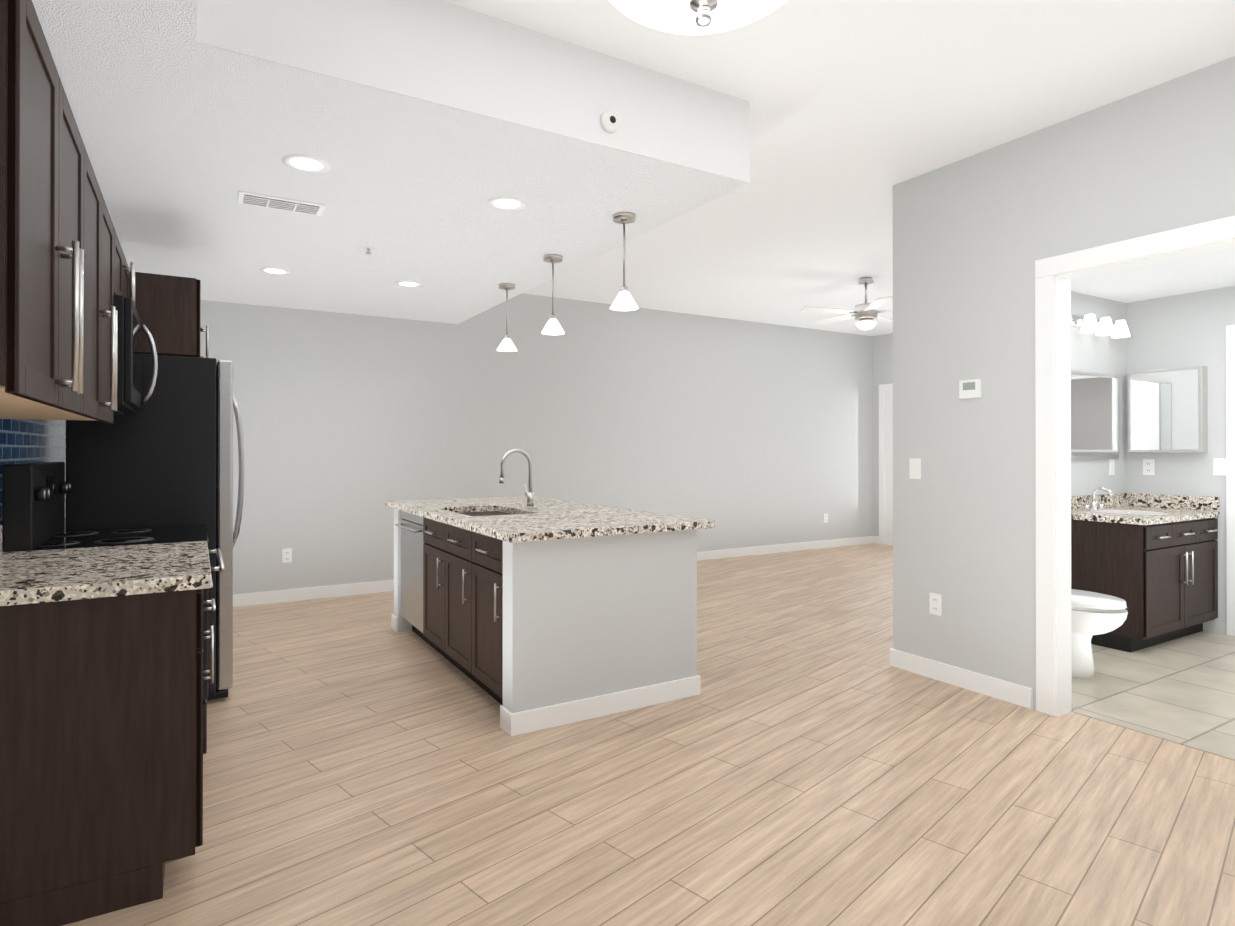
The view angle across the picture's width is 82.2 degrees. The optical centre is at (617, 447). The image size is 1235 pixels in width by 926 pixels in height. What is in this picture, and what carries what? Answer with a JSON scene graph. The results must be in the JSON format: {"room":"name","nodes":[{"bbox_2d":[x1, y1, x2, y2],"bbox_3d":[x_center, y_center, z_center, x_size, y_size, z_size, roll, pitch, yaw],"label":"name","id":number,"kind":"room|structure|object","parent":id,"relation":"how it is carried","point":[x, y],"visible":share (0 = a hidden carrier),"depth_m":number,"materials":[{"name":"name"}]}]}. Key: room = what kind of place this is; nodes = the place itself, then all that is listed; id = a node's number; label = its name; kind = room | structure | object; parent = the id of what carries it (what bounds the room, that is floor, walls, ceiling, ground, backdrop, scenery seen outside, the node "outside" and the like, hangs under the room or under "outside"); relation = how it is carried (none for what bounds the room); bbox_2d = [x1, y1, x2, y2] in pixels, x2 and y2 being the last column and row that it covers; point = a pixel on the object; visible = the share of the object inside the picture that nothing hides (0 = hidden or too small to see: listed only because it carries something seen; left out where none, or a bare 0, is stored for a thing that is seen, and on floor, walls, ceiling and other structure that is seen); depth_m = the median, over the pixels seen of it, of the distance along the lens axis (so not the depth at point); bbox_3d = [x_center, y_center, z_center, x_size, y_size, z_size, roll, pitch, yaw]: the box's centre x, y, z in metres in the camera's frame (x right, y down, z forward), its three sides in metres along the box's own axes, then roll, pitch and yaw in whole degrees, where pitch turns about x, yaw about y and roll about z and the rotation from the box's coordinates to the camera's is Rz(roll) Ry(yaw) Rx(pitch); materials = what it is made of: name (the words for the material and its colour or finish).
{"room":"open-plan kitchen","nodes":[
{"label":"open-plan kitchen","id":0,"kind":"room"},
{"bbox_2d":[32,0,749,323],"bbox_3d":[-0.244,-1.393,1.920,2.780,0.370,9.700,0,0,-31],"label":"ceiling soffit","id":1,"kind":"structure","parent":0,"point":[426,130],"depth_m":2.92,"materials":[{"name":"white paint"}]},
{"bbox_2d":[260,267,290,274],"bbox_3d":[-2.314,-1.195,4.784,0.190,0.005,0.190,0,0,-31],"label":"recessed light","id":2,"kind":"object","parent":1,"relation":"attached to","point":[273,271],"visible":1,"depth_m":4.78,"materials":[{"name":"white plastic"}]},
{"bbox_2d":[237,190,325,215],"bbox_3d":[-1.647,-1.194,3.470,0.380,0.016,0.170,0,0,-31],"label":"ceiling air vent","id":3,"kind":"object","parent":1,"relation":"attached to","point":[275,202],"visible":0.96,"depth_m":3.45,"materials":[{"name":"white metal"}]},
{"bbox_2d":[282,154,330,172],"bbox_3d":[-1.315,-1.201,2.992,0.190,0.005,0.190,0,0,-31],"label":"recessed light","id":4,"kind":"object","parent":1,"relation":"attached to","point":[305,163],"visible":1,"depth_m":2.98,"materials":[{"name":"white plastic"}]},
{"bbox_2d":[363,247,374,254],"bbox_3d":[-1.494,-1.183,4.248,0.070,0.032,0.070,0,0,-31],"label":"sprinkler","id":5,"kind":"object","parent":1,"relation":"attached to","point":[368,249],"visible":1,"depth_m":4.24,"materials":[{"name":"white metal"}]},
{"bbox_2d":[395,281,421,286],"bbox_3d":[-1.520,-1.193,5.152,0.190,0.005,0.190,0,0,-31],"label":"recessed light","id":6,"kind":"object","parent":1,"relation":"attached to","point":[408,283],"visible":0.98,"depth_m":5.15,"materials":[{"name":"white plastic"}]},
{"bbox_2d":[487,196,525,210],"bbox_3d":[-0.544,-1.199,3.476,0.190,0.005,0.190,0,0,-31],"label":"recessed light","id":7,"kind":"object","parent":1,"relation":"attached to","point":[504,203],"visible":1,"depth_m":3.47,"materials":[{"name":"white plastic"}]},
{"bbox_2d":[497,283,516,351],"bbox_3d":[-0.810,-0.956,5.191,0.150,0.479,0.150,0,0,-31],"label":"pendant light","id":8,"kind":"object","parent":1,"relation":"hanging from","point":[506,345],"visible":1,"depth_m":5.17,"materials":[{"name":"white glass"}]},
{"bbox_2d":[541,254,564,334],"bbox_3d":[-0.404,-0.959,4.432,0.150,0.479,0.150,0,0,-31],"label":"pendant light","id":9,"kind":"object","parent":1,"relation":"hanging from","point":[552,326],"visible":1,"depth_m":4.41,"materials":[{"name":"white glass"}]},
{"bbox_2d":[600,110,619,132],"bbox_3d":[-0.026,-1.305,2.823,0.084,0.084,0.031,0,0,-31],"label":"security camera","id":10,"kind":"object","parent":1,"relation":"attached to","point":[609,121],"visible":1,"depth_m":2.81,"materials":[{"name":"white plastic"}]},
{"bbox_2d":[610,212,638,310],"bbox_3d":[0.035,-0.961,3.657,0.150,0.479,0.150,0,0,-31],"label":"pendant light","id":11,"kind":"object","parent":1,"relation":"hanging from","point":[624,300],"visible":1,"depth_m":3.64,"materials":[{"name":"white glass"}]},
{"bbox_2d":[200,293,872,594],"bbox_3d":[-0.166,-0.123,7.680,8.820,2.870,0.120,0,0,-31],"label":"wall","id":12,"kind":"structure","parent":0,"point":[743,434],"depth_m":7.21,"materials":[{"name":"grey paint"}]},
{"bbox_2d":[282,548,291,562],"bbox_3d":[-2.812,0.916,6.023,0.075,0.120,0.008,0,0,-31],"label":"outlet","id":13,"kind":"object","parent":12,"relation":"attached to","point":[287,555],"visible":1,"depth_m":6.02,"materials":[{"name":"white plastic"}]},
{"bbox_2d":[233,536,872,606],"bbox_3d":[-0.183,1.261,7.587,8.700,0.100,0.014,0,0,-31],"label":"baseboard","id":14,"kind":"structure","parent":12,"relation":"attached to","point":[267,597],"depth_m":6.37,"materials":[{"name":"white"}]},
{"bbox_2d":[824,514,827,522],"bbox_3d":[2.753,0.927,9.342,0.075,0.120,0.008,0,0,-31],"label":"outlet","id":15,"kind":"object","parent":12,"relation":"attached to","point":[825,518],"visible":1,"depth_m":9.34,"materials":[{"name":"white plastic"}]},
{"bbox_2d":[63,543,1234,925],"bbox_3d":[2.298,1.347,3.427,8.940,0.100,9.940,0,0,-31],"label":"floor","id":16,"kind":"structure","parent":0,"point":[809,755],"depth_m":2.64,"materials":[{"name":"brown wood"}]},
{"bbox_2d":[0,525,215,925],"bbox_3d":[-1.704,0.784,2.309,0.671,1.020,0.915,0,0,-31],"label":"base cabinet","id":17,"kind":"object","parent":16,"relation":"on","point":[102,678],"visible":1,"depth_m":1.97,"materials":[{"name":"brown wood"}]},
{"bbox_2d":[2,461,224,753],"bbox_3d":[-2.109,0.678,3.054,0.706,1.235,0.762,0,0,-31],"label":"range","id":18,"kind":"object","parent":16,"relation":"on","point":[33,506],"visible":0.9,"depth_m":2.84,"materials":[{"name":"black metal"}]},
{"bbox_2d":[65,354,243,700],"bbox_3d":[-2.470,0.421,3.864,0.754,1.755,0.900,0,0,-31],"label":"fridge","id":19,"kind":"object","parent":16,"relation":"on","point":[164,457],"visible":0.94,"depth_m":3.51,"materials":[{"name":"black metal"}]},
{"bbox_2d":[391,509,700,735],"bbox_3d":[-0.606,0.860,4.415,1.084,0.880,2.258,0,0,-31],"label":"kitchen island","id":20,"kind":"object","parent":16,"relation":"on","point":[529,611],"depth_m":3.50,"materials":[{"name":"grey paint"}]},
{"bbox_2d":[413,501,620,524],"bbox_3d":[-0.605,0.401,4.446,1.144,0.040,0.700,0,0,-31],"label":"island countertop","id":21,"kind":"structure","parent":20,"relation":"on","point":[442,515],"depth_m":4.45,"materials":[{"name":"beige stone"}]},
{"bbox_2d":[453,509,508,516],"bbox_3d":[-0.805,0.514,4.327,0.422,0.212,0.712,0,0,-31],"label":"sink","id":22,"kind":"object","parent":21,"relation":"in","point":[472,512],"depth_m":4.62,"materials":[{"name":"silver metal"}]},
{"bbox_2d":[499,449,536,508],"bbox_3d":[-0.642,0.193,4.459,0.242,0.376,0.123,0,0,-31],"label":"faucet","id":23,"kind":"object","parent":21,"relation":"on","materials":[{"name":"silver metal"}]},
{"bbox_2d":[449,509,714,544],"bbox_3d":[-0.203,0.398,3.772,1.144,0.040,0.870,0,0,-31],"label":"island countertop","id":24,"kind":"structure","parent":20,"relation":"on","point":[511,527],"depth_m":3.57,"materials":[{"name":"beige stone"}]},
{"bbox_2d":[443,0,1234,335],"bbox_3d":[2.298,-1.623,3.437,8.940,0.100,9.940,0,0,-31],"label":"ceiling","id":25,"kind":"structure","parent":0,"point":[859,108],"depth_m":3.19,"materials":[{"name":"white paint"}]},
{"bbox_2d":[609,0,786,34],"bbox_3d":[0.210,-1.304,1.725,0.570,0.547,0.570,0,0,-31],"label":"dome ceiling light","id":26,"kind":"object","parent":25,"relation":"attached to","point":[693,17],"visible":1,"depth_m":1.80,"materials":[{"name":"white glass"}]},
{"bbox_2d":[798,277,892,329],"bbox_3d":[2.271,-1.325,6.550,1.264,0.472,1.207,0,0,-31],"label":"ceiling fan","id":27,"kind":"object","parent":25,"relation":"hanging from","point":[866,314],"visible":1,"depth_m":6.46,"materials":[{"name":"silver metal"}]},
{"bbox_2d":[873,333,892,535],"bbox_3d":[4.612,-0.122,8.161,0.120,2.870,3.950,0,0,-31],"label":"wall","id":28,"kind":"structure","parent":0,"point":[882,359],"depth_m":9.76,"materials":[{"name":"grey paint"}]},
{"bbox_2d":[873,536,892,545],"bbox_3d":[4.524,1.263,8.173,0.014,0.100,3.750,0,0,-31],"label":"baseboard","id":29,"kind":"structure","parent":28,"relation":"attached to","point":[888,541],"depth_m":9.63,"materials":[{"name":"white wood"}]},
{"bbox_2d":[879,383,892,544],"bbox_3d":[3.886,0.222,9.240,0.019,2.190,1.130,0,0,-31],"label":"living room window","id":30,"kind":"structure","parent":28,"relation":"in","point":[886,460],"depth_m":9.64,"materials":[{"name":"white"}]},
{"bbox_2d":[893,56,1234,709],"bbox_3d":[3.202,-0.143,1.742,0.120,2.870,5.870,0,0,-31],"label":"wall","id":31,"kind":"structure","parent":0,"point":[976,236],"depth_m":3.69,"materials":[{"name":"grey paint"}]},
{"bbox_2d":[890,648,892,665],"bbox_3d":[3.569,1.254,5.382,4.514,0.100,0.014,0,0,-31],"label":"baseboard","id":32,"kind":"structure","parent":31,"relation":"attached to","point":[891,649],"depth_m":4.22,"materials":[{"name":"white"}]},
{"bbox_2d":[909,458,920,478],"bbox_3d":[1.722,0.119,4.095,0.009,0.120,0.075,0,0,-31],"label":"light switch","id":33,"kind":"object","parent":31,"relation":"attached to","point":[914,468],"visible":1,"depth_m":4.09,"materials":[{"name":"white plastic"}]},
{"bbox_2d":[929,593,941,615],"bbox_3d":[1.789,0.879,3.981,0.008,0.120,0.075,0,0,-31],"label":"outlet","id":34,"kind":"object","parent":31,"relation":"attached to","point":[935,603],"visible":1,"depth_m":3.98,"materials":[{"name":"white plastic"}]},
{"bbox_2d":[893,649,1032,708],"bbox_3d":[1.856,1.249,3.863,0.014,0.100,0.800,0,0,-31],"label":"baseboard","id":35,"kind":"structure","parent":31,"relation":"attached to","point":[1010,692],"depth_m":3.81,"materials":[{"name":"white wood"}]},
{"bbox_2d":[959,379,981,398],"bbox_3d":[1.893,-0.317,3.797,0.024,0.100,0.120,0,0,-31],"label":"thermostat","id":36,"kind":"object","parent":31,"relation":"attached to","point":[971,388],"visible":0.96,"depth_m":3.78,"materials":[{"name":"white plastic"}]},
{"bbox_2d":[1035,215,1234,716],"bbox_3d":[2.418,0.183,3.054,0.156,2.225,1.120,0,0,-31],"label":"trim","id":37,"kind":"structure","parent":31,"relation":"attached to","point":[1054,275],"depth_m":3.44,"materials":[{"name":"white paint"}]},
{"bbox_2d":[1071,291,1125,495],"bbox_3d":[3.661,-0.131,5.363,4.380,2.870,0.120,0,0,-31],"label":"wall","id":38,"kind":"structure","parent":0,"point":[1093,353],"depth_m":5.24,"materials":[{"name":"grey paint"}]},
{"bbox_2d":[1071,371,1118,459],"bbox_3d":[3.466,-0.232,5.164,0.760,0.630,0.021,0,0,-31],"label":"vanity mirror","id":39,"kind":"object","parent":38,"relation":"attached to","point":[1094,415],"visible":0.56,"depth_m":5.16,"materials":[{"name":"silver metal"}]},
{"bbox_2d":[1071,314,1130,337],"bbox_3d":[3.501,-0.882,5.107,0.640,0.130,0.159,0,0,-31],"label":"sconce","id":40,"kind":"object","parent":38,"relation":"attached to","point":[1091,323],"visible":0.94,"depth_m":5.05,"materials":[{"name":"white glass"}]},
{"bbox_2d":[1109,459,1114,474],"bbox_3d":[3.720,0.144,5.322,0.075,0.120,0.009,0,0,-31],"label":"light switch","id":41,"kind":"object","parent":38,"relation":"attached to","point":[1111,466],"visible":0.98,"depth_m":5.32,"materials":[{"name":"white plastic"}]},
{"bbox_2d":[1071,631,1234,760],"bbox_3d":[3.516,1.296,3.718,2.450,0.004,2.550,0,0,-31],"label":"floor","id":42,"kind":"structure","parent":0,"point":[1181,690],"depth_m":3.76,"materials":[{"name":"beige tile"}]},
{"bbox_2d":[1071,589,1127,677],"bbox_3d":[2.575,0.900,4.175,0.450,0.791,0.750,0,0,-31],"label":"toilet","id":43,"kind":"object","parent":42,"relation":"on","point":[1093,613],"visible":0.31,"depth_m":3.94,"materials":[{"name":"white ceramic"}]},
{"bbox_2d":[1071,486,1219,652],"bbox_3d":[3.606,0.785,4.903,1.076,1.027,0.601,0,0,-31],"label":"bathroom vanity","id":44,"kind":"object","parent":42,"relation":"on","point":[1151,560],"visible":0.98,"depth_m":4.65,"materials":[{"name":"black wood"}]},
{"bbox_2d":[1071,247,1234,302],"bbox_3d":[3.516,-1.162,3.726,2.450,0.080,2.550,0,0,-31],"label":"ceiling","id":45,"kind":"structure","parent":0,"point":[1198,272],"depth_m":4.70,"materials":[{"name":"white paint"}]},
{"bbox_2d":[1126,286,1234,634],"bbox_3d":[4.651,-0.135,4.329,0.120,2.870,2.670,0,0,-31],"label":"wall","id":46,"kind":"structure","parent":0,"point":[1181,330],"depth_m":5.09,"materials":[{"name":"grey paint"}]},
{"bbox_2d":[1143,459,1154,474],"bbox_3d":[3.988,0.144,5.313,0.008,0.120,0.075,0,0,-31],"label":"outlet","id":47,"kind":"object","parent":46,"relation":"attached to","point":[1148,466],"visible":1,"depth_m":5.31,"materials":[{"name":"white plastic"}]},
{"bbox_2d":[1128,366,1206,452],"bbox_3d":[4.019,-0.272,5.181,0.091,0.610,0.460,0,0,-31],"label":"mirrored medicine cabinet","id":48,"kind":"object","parent":46,"relation":"attached to","point":[1167,410],"visible":1,"depth_m":5.13,"materials":[{"name":"silver metal"}]},
{"bbox_2d":[1213,458,1225,475],"bbox_3d":[4.208,0.132,4.944,0.009,0.120,0.075,0,0,-31],"label":"light switch","id":49,"kind":"object","parent":46,"relation":"attached to","point":[1219,466],"visible":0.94,"depth_m":4.94,"materials":[{"name":"white plastic"}]},
{"bbox_2d":[1226,325,1234,636],"bbox_3d":[4.458,0.223,4.463,0.070,2.144,1.000,0,0,-31],"label":"bathroom door","id":50,"kind":"structure","parent":46,"relation":"in","point":[1230,463],"depth_m":4.88,"materials":[{"name":"white"}]},
{"bbox_3d":[-1.489,-0.145,1.173,0.120,2.870,9.940,0,0,-31],"label":"wall","id":51,"kind":"structure","parent":0,"visible":0},
{"bbox_2d":[0,419,65,524],"bbox_3d":[-2.435,0.101,2.879,0.003,0.550,2.640,0,0,-31],"label":"tile backsplash","id":52,"kind":"structure","parent":51,"relation":"attached to","point":[26,440],"depth_m":3.07,"materials":[{"name":"blue glass"}]},
{"bbox_2d":[0,0,95,415],"bbox_3d":[-1.441,-0.484,1.555,0.345,0.750,0.905,0,0,-31],"label":"upper cabinet","id":53,"kind":"object","parent":51,"relation":"attached to","point":[67,274],"depth_m":1.47,"materials":[{"name":"brown wood"}]},
{"bbox_2d":[0,178,119,423],"bbox_3d":[-1.846,-0.482,2.234,0.345,0.750,0.904,0,0,-31],"label":"upper cabinet","id":54,"kind":"object","parent":51,"relation":"attached to","point":[105,241],"depth_m":2.36,"materials":[{"name":"brown wood"}]},
{"bbox_2d":[120,244,127,296],"bbox_3d":[-2.194,-0.727,2.819,0.345,0.255,0.437,0,0,-31],"label":"upper cabinet","id":55,"kind":"object","parent":51,"relation":"attached to","point":[123,263],"depth_m":3.07,"materials":[{"name":"brown wood"}]},
{"bbox_2d":[113,295,157,414],"bbox_3d":[-2.226,-0.373,2.988,0.466,0.433,0.760,0,0,-31],"label":"over-the-range microwave","id":56,"kind":"object","parent":55,"relation":"attached to","point":[131,399],"visible":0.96,"depth_m":2.78,"materials":[{"name":"black metal"}]},
{"bbox_2d":[128,262,135,306],"bbox_3d":[-2.360,-0.726,3.097,0.345,0.255,0.437,0,0,-31],"label":"upper cabinet","id":57,"kind":"object","parent":51,"relation":"attached to","point":[131,272],"depth_m":3.03,"materials":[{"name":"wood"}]},
{"bbox_2d":[136,272,203,357],"bbox_3d":[-2.604,-0.659,3.788,0.635,0.385,0.901,0,0,-31],"label":"upper cabinet","id":58,"kind":"object","parent":51,"relation":"attached to","point":[168,306],"depth_m":3.50,"materials":[{"name":"brown wood"}]}
]}

